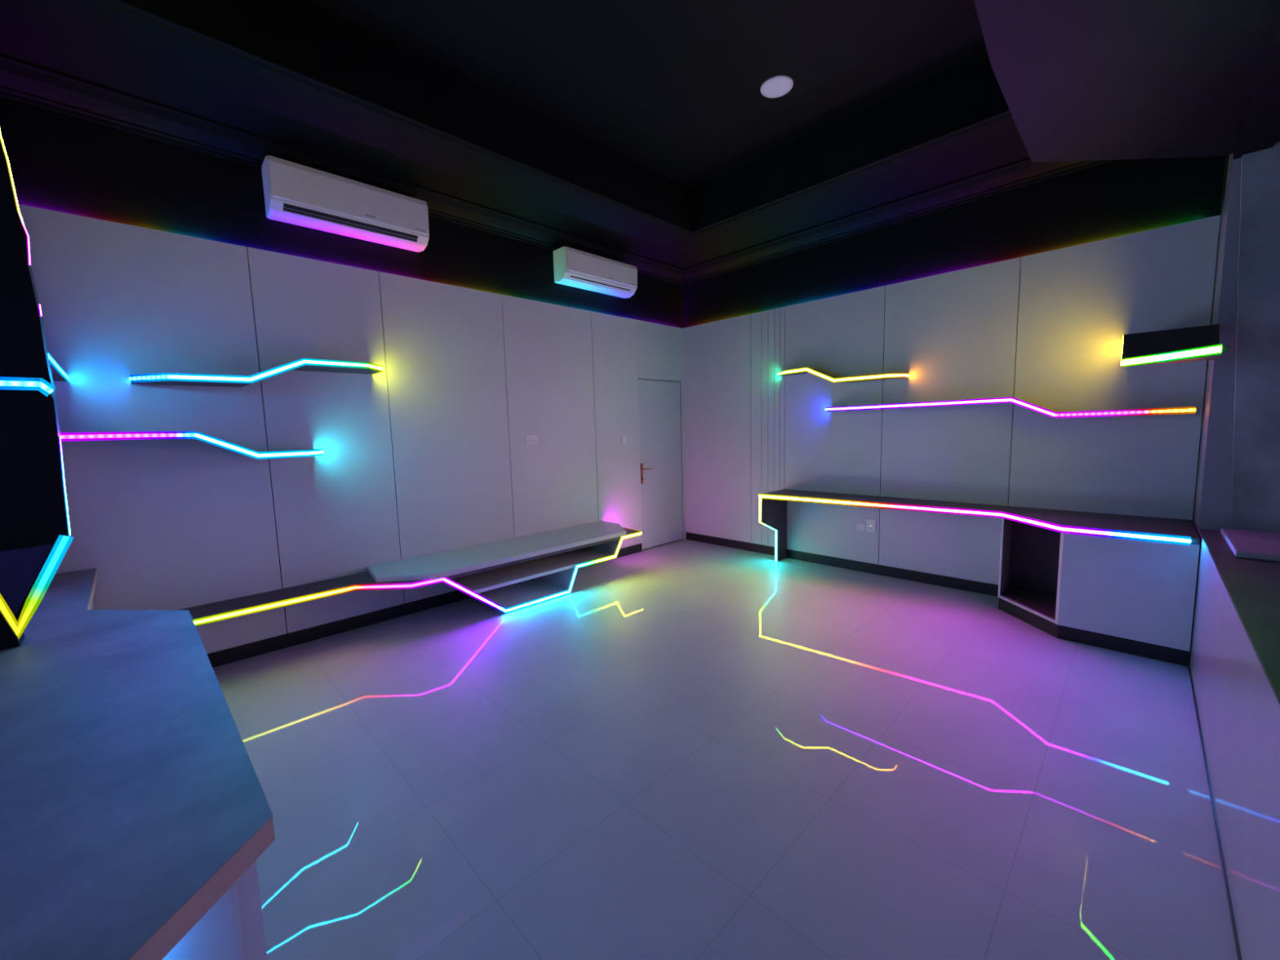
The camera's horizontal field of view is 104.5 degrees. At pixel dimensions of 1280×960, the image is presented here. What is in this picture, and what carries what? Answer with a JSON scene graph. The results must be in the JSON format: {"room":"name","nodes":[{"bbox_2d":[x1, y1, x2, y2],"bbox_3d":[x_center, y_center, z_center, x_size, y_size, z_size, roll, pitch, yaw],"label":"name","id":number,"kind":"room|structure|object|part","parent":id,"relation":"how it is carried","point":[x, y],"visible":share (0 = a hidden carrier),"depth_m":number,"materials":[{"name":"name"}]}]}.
{"room":"gaming room","nodes":[
{"label":"gaming room","id":0,"kind":"room"},
{"bbox_2d":[0,96,682,633],"bbox_3d":[-1.500,-0.905,4.648,6.050,3.950,0.125,-7,8,-44],"label":"wall","id":1,"kind":"structure","parent":0,"point":[59,162],"depth_m":3.24,"materials":[{"name":"black paint"}]},
{"bbox_2d":[47,351,69,382],"bbox_3d":[-2.891,-0.527,2.230,0.372,0.052,1.316,-7,8,-44],"label":"wall shelf","id":2,"kind":"object","parent":1,"relation":"attached to","point":[58,373],"visible":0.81,"depth_m":2.50,"materials":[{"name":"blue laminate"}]},
{"bbox_2d":[60,431,323,459],"bbox_3d":[-2.800,-0.199,2.972,1.526,0.185,0.434,-7,8,-44],"label":"shelf","id":3,"kind":"object","parent":1,"relation":"attached to","point":[91,436],"visible":0.86,"depth_m":2.85,"materials":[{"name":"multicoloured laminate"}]},
{"bbox_2d":[128,358,383,386],"bbox_3d":[-2.448,-0.710,3.302,1.349,0.177,0.404,-7,8,-44],"label":"shelf","id":4,"kind":"object","parent":1,"relation":"attached to","point":[303,364],"visible":1,"depth_m":3.13,"materials":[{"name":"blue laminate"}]},
{"bbox_2d":[261,155,429,252],"bbox_3d":[-2.132,-2.014,3.683,1.040,0.360,0.230,-7,8,-44],"label":"air conditioner","id":5,"kind":"object","parent":1,"relation":"attached to","point":[295,193],"visible":1,"depth_m":3.56,"materials":[{"name":"white plastic"}]},
{"bbox_2d":[283,203,417,241],"bbox_3d":[-2.086,-1.881,3.640,0.880,0.037,0.036,-7,8,-44],"label":"air vent","id":6,"kind":"object","parent":5,"relation":"attached to","point":[304,211],"depth_m":3.61,"materials":[{"name":"plastic"}]},
{"bbox_2d":[17,204,685,653],"bbox_3d":[-1.460,-0.325,4.621,5.764,2.800,0.035,-7,8,-44],"label":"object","id":7,"kind":"structure","parent":1,"relation":"attached to","point":[162,524],"depth_m":3.62,"materials":[{"name":"paint"}]},
{"bbox_2d":[207,543,641,667],"bbox_3d":[-1.719,1.059,4.441,4.890,0.100,0.012,-7,8,-44],"label":"baseboard","id":8,"kind":"structure","parent":1,"relation":"attached to","point":[219,658],"depth_m":3.82,"materials":[{"name":"black"}]},
{"bbox_2d":[524,435,537,444],"bbox_3d":[-1.085,-0.404,4.955,0.146,0.086,0.010,-7,8,-44],"label":"socket plate","id":9,"kind":"object","parent":1,"relation":"attached to","point":[529,439],"visible":1,"depth_m":4.95,"materials":[{"name":"white plastic"}]},
{"bbox_2d":[0,0,1111,285],"bbox_3d":[0.104,-2.211,2.794,5.785,0.152,4.613,-7,8,-44],"label":"trim","id":10,"kind":"structure","parent":1,"relation":"attached to","point":[20,80],"depth_m":3.59,"materials":[{"name":"black paint"}]},
{"bbox_2d":[553,246,637,297],"bbox_3d":[-0.450,-2.216,5.333,0.990,0.330,0.230,-7,8,-44],"label":"air conditioner","id":11,"kind":"object","parent":1,"relation":"attached to","point":[572,267],"visible":1,"depth_m":5.19,"materials":[{"name":"white plastic"}]},
{"bbox_2d":[570,275,630,290],"bbox_3d":[-0.406,-2.096,5.290,0.830,0.012,0.012,-7,8,-44],"label":"air vent","id":12,"kind":"object","parent":11,"relation":"attached to","point":[588,280],"depth_m":5.27,"materials":[{"name":"plastic"}]},
{"bbox_3d":[-0.386,-2.253,5.264,0.962,0.239,0.046,-7,8,-44],"label":"panel","id":13,"kind":"part","parent":11,"relation":"part of","materials":[{"name":"white plastic"}]},
{"bbox_2d":[621,435,626,444],"bbox_3d":[-0.186,-0.472,5.839,0.086,0.086,0.012,-7,8,-44],"label":"light switch","id":14,"kind":"object","parent":1,"relation":"attached to","point":[624,438],"visible":1,"depth_m":5.83,"materials":[{"name":"white plastic"}]},
{"bbox_2d":[637,379,682,549],"bbox_3d":[0.288,-0.206,6.318,0.772,2.089,0.089,-7,8,-44],"label":"door","id":15,"kind":"structure","parent":1,"relation":"in","point":[659,402],"depth_m":6.31,"materials":[{"name":"laminate"}]},
{"bbox_3d":[0.025,-0.079,6.084,0.038,0.260,0.014,-7,8,-44],"label":"handle plate","id":16,"kind":"part","parent":15,"relation":"part of","materials":[{"name":"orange metal"}]},
{"bbox_2d":[0,0,1029,268],"bbox_3d":[0.421,-2.462,2.484,6.050,0.600,5.800,-7,8,-44],"label":"ceiling","id":17,"kind":"structure","parent":0,"point":[659,108],"depth_m":3.30,"materials":[{"name":"black paint"}]},
{"bbox_2d":[760,75,793,97],"bbox_3d":[0.968,-2.779,3.507,0.224,0.012,0.224,-7,8,-44],"label":"recessed light","id":18,"kind":"object","parent":17,"relation":"in","point":[778,86],"visible":1,"depth_m":3.49,"materials":[{"name":"white plastic"}]},
{"bbox_2d":[763,78,790,96],"bbox_3d":[0.968,-2.779,3.507,0.188,0.007,0.188,-7,8,-44],"label":"diffuser","id":19,"kind":"object","parent":18,"relation":"attached to","point":[771,86],"depth_m":3.50,"materials":[{"name":"white plastic"}]},
{"bbox_2d":[213,538,1237,959],"bbox_3d":[0.517,1.246,2.873,6.050,0.060,5.800,-7,8,-44],"label":"floor","id":20,"kind":"structure","parent":0,"point":[691,750],"depth_m":2.15,"materials":[{"name":"tile"}]},
{"bbox_2d":[0,568,275,959],"bbox_3d":[-1.872,1.010,1.661,0.742,0.785,3.705,-7,8,-44],"label":"countertop","id":21,"kind":"structure","parent":20,"relation":"on","point":[136,815],"depth_m":1.04,"materials":[{"name":"grey stone"}]},
{"bbox_2d":[0,128,73,650],"bbox_3d":[-2.366,-0.691,1.696,0.400,2.614,0.110,-7,8,-44],"label":"panel","id":22,"kind":"object","parent":21,"relation":"on","point":[35,539],"visible":1,"depth_m":1.80,"materials":[{"name":"black laminate"}]},
{"bbox_2d":[0,377,55,398],"bbox_3d":[-2.288,-0.317,1.679,0.403,0.066,0.095,-7,8,-44],"label":"shelf","id":23,"kind":"object","parent":22,"relation":"attached to","point":[17,384],"visible":1,"depth_m":1.75,"materials":[{"name":"blue plastic"}]},
{"bbox_3d":[-0.841,1.095,0.587,0.017,0.669,0.785,0,6,13],"label":"panel","id":24,"kind":"part","parent":21,"relation":"part of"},
{"bbox_2d":[179,527,641,626],"bbox_3d":[-1.561,0.912,4.148,3.834,0.438,0.634,-7,8,-44],"label":"bench","id":25,"kind":"object","parent":20,"relation":"on","point":[511,586],"visible":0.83,"depth_m":4.22,"materials":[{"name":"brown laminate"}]},
{"bbox_2d":[368,520,626,582],"bbox_3d":[-1.096,0.618,4.576,2.515,0.041,0.643,-7,8,-44],"label":"bench slab","id":26,"kind":"object","parent":25,"relation":"on","point":[455,562],"visible":1,"depth_m":4.28,"materials":[{"name":"white laminate"}]},
{"bbox_2d":[451,555,575,593],"bbox_3d":[-1.183,0.834,4.524,1.030,0.030,0.616,-7,8,-44],"label":"shelf","id":27,"kind":"object","parent":25,"relation":"attached to","point":[490,580],"depth_m":4.40,"materials":[{"name":"white laminate"}]},
{"bbox_3d":[-1.050,0.846,4.654,1.922,0.421,0.627,-7,8,-44],"label":"folded panel","id":28,"kind":"part","parent":25,"relation":"part of","materials":[{"name":"white laminate"}]},
{"bbox_2d":[758,488,1199,561],"bbox_3d":[2.466,0.614,4.303,0.768,0.798,3.100,-7,8,-44],"label":"desk","id":29,"kind":"object","parent":20,"relation":"on","point":[772,511],"visible":1,"depth_m":3.91,"materials":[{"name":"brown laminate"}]},
{"bbox_3d":[1.472,0.540,5.471,0.536,0.753,0.034,-7,8,-44],"label":"panel","id":30,"kind":"part","parent":29,"relation":"part of","materials":[{"name":"grey laminate"}]},
{"bbox_2d":[997,518,1199,666],"bbox_3d":[3.207,0.694,3.574,0.745,0.753,1.019,-7,8,-44],"label":"base cabinet","id":31,"kind":"object","parent":20,"relation":"on","point":[1136,597],"visible":0.86,"depth_m":3.24,"materials":[{"name":"white laminate"}]},
{"bbox_3d":[3.252,0.584,4.039,0.009,0.634,0.372,-7,8,-44],"label":"panel","id":32,"kind":"part","parent":31,"relation":"part of","materials":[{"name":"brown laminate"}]},
{"bbox_3d":[3.092,0.689,3.169,0.018,0.653,0.608,-7,8,-44],"label":"panel","id":33,"kind":"part","parent":31,"relation":"part of","materials":[{"name":"white laminate"}]},
{"bbox_2d":[681,155,1225,559],"bbox_3d":[2.271,-1.040,5.004,0.165,3.950,4.655,-7,8,-44],"label":"wall","id":34,"kind":"structure","parent":0,"point":[1113,198],"depth_m":4.13,"materials":[{"name":"black paint"}]},
{"bbox_2d":[685,532,998,596],"bbox_3d":[1.863,0.856,5.492,0.012,0.100,3.507,-7,8,-44],"label":"baseboard","id":35,"kind":"structure","parent":34,"relation":"attached to","point":[983,588],"depth_m":5.05,"materials":[{"name":"black"}]},
{"bbox_2d":[777,367,908,382],"bbox_3d":[1.970,-1.066,4.997,0.200,0.181,1.310,-7,8,-44],"label":"shelf","id":36,"kind":"object","parent":34,"relation":"attached to","point":[804,370],"visible":1,"depth_m":4.88,"materials":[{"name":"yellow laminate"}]},
{"bbox_2d":[857,522,865,531],"bbox_3d":[2.253,0.480,5.047,0.009,0.078,0.086,-7,8,-44],"label":"blank plate","id":37,"kind":"object","parent":34,"relation":"attached to","point":[860,526],"visible":1,"depth_m":5.04,"materials":[{"name":"white plastic"}]},
{"bbox_2d":[866,518,875,532],"bbox_3d":[2.318,0.458,4.976,0.012,0.130,0.096,-7,8,-44],"label":"socket plate","id":38,"kind":"object","parent":34,"relation":"attached to","point":[870,523],"visible":1,"depth_m":4.97,"materials":[{"name":"white plastic"}]},
{"bbox_2d":[682,214,1220,584],"bbox_3d":[2.207,-0.460,5.003,0.035,2.800,4.591,-7,8,-44],"label":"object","id":39,"kind":"structure","parent":34,"relation":"attached to","point":[750,431],"depth_m":4.37,"materials":[{"name":"paint"}]},
{"bbox_2d":[825,396,1195,417],"bbox_3d":[2.813,-0.596,4.205,0.190,0.175,2.540,-7,8,-44],"label":"shelf","id":40,"kind":"object","parent":34,"relation":"attached to","point":[1190,410],"visible":1,"depth_m":3.85,"materials":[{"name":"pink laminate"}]},
{"bbox_2d":[1188,19,1279,959],"bbox_3d":[1.810,-0.635,1.261,5.785,3.950,0.144,-7,8,-44],"label":"wall","id":41,"kind":"structure","parent":0,"point":[1238,704],"depth_m":1.99,"materials":[{"name":"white paint"}]},
{"bbox_2d":[973,0,1279,162],"bbox_3d":[2.400,-1.987,1.778,2.893,0.500,1.720,-7,8,-44],"label":"trim","id":42,"kind":"structure","parent":41,"relation":"attached to","point":[1077,80],"depth_m":2.14,"materials":[{"name":"black paint"}]},
{"bbox_2d":[1120,324,1230,367],"bbox_3d":[3.173,-0.792,2.982,1.348,0.223,0.394,-7,8,-44],"label":"corner shelf","id":43,"kind":"object","parent":41,"relation":"attached to","point":[1202,343],"visible":1,"depth_m":2.87,"materials":[{"name":"brown laminate"}]},
{"bbox_2d":[1188,666,1241,959],"bbox_3d":[1.528,1.355,1.240,4.990,0.012,0.006,-7,8,-44],"label":"baseboard","id":44,"kind":"structure","parent":41,"relation":"attached to","point":[1225,877],"depth_m":1.77,"materials":[{"name":"black"}]},
{"bbox_3d":[2.165,-0.331,0.914,5.750,3.400,0.882,-7,8,-44],"label":"wall reveal","id":45,"kind":"structure","parent":0,"visible":0},
{"bbox_2d":[1199,528,1279,701],"bbox_3d":[1.941,0.576,0.931,5.290,0.002,0.919,-7,8,-44],"label":"trim","id":46,"kind":"structure","parent":45,"relation":"attached to","point":[1253,585],"depth_m":1.96,"materials":[{"name":"black"}]},
{"bbox_2d":[1220,528,1279,561],"bbox_3d":[3.487,0.357,2.460,0.720,0.032,0.740,-7,8,-44],"label":"windowsill","id":47,"kind":"structure","parent":45,"relation":"in","point":[1253,544],"depth_m":2.60,"materials":[{"name":"grey paint"}]},
{"bbox_2d":[1230,141,1279,533],"bbox_3d":[3.783,-0.855,2.629,0.038,2.400,0.900,-7,8,-44],"label":"trim","id":48,"kind":"structure","parent":45,"relation":"attached to","point":[1255,473],"depth_m":2.85,"materials":[{"name":"grey paint"}]}
]}

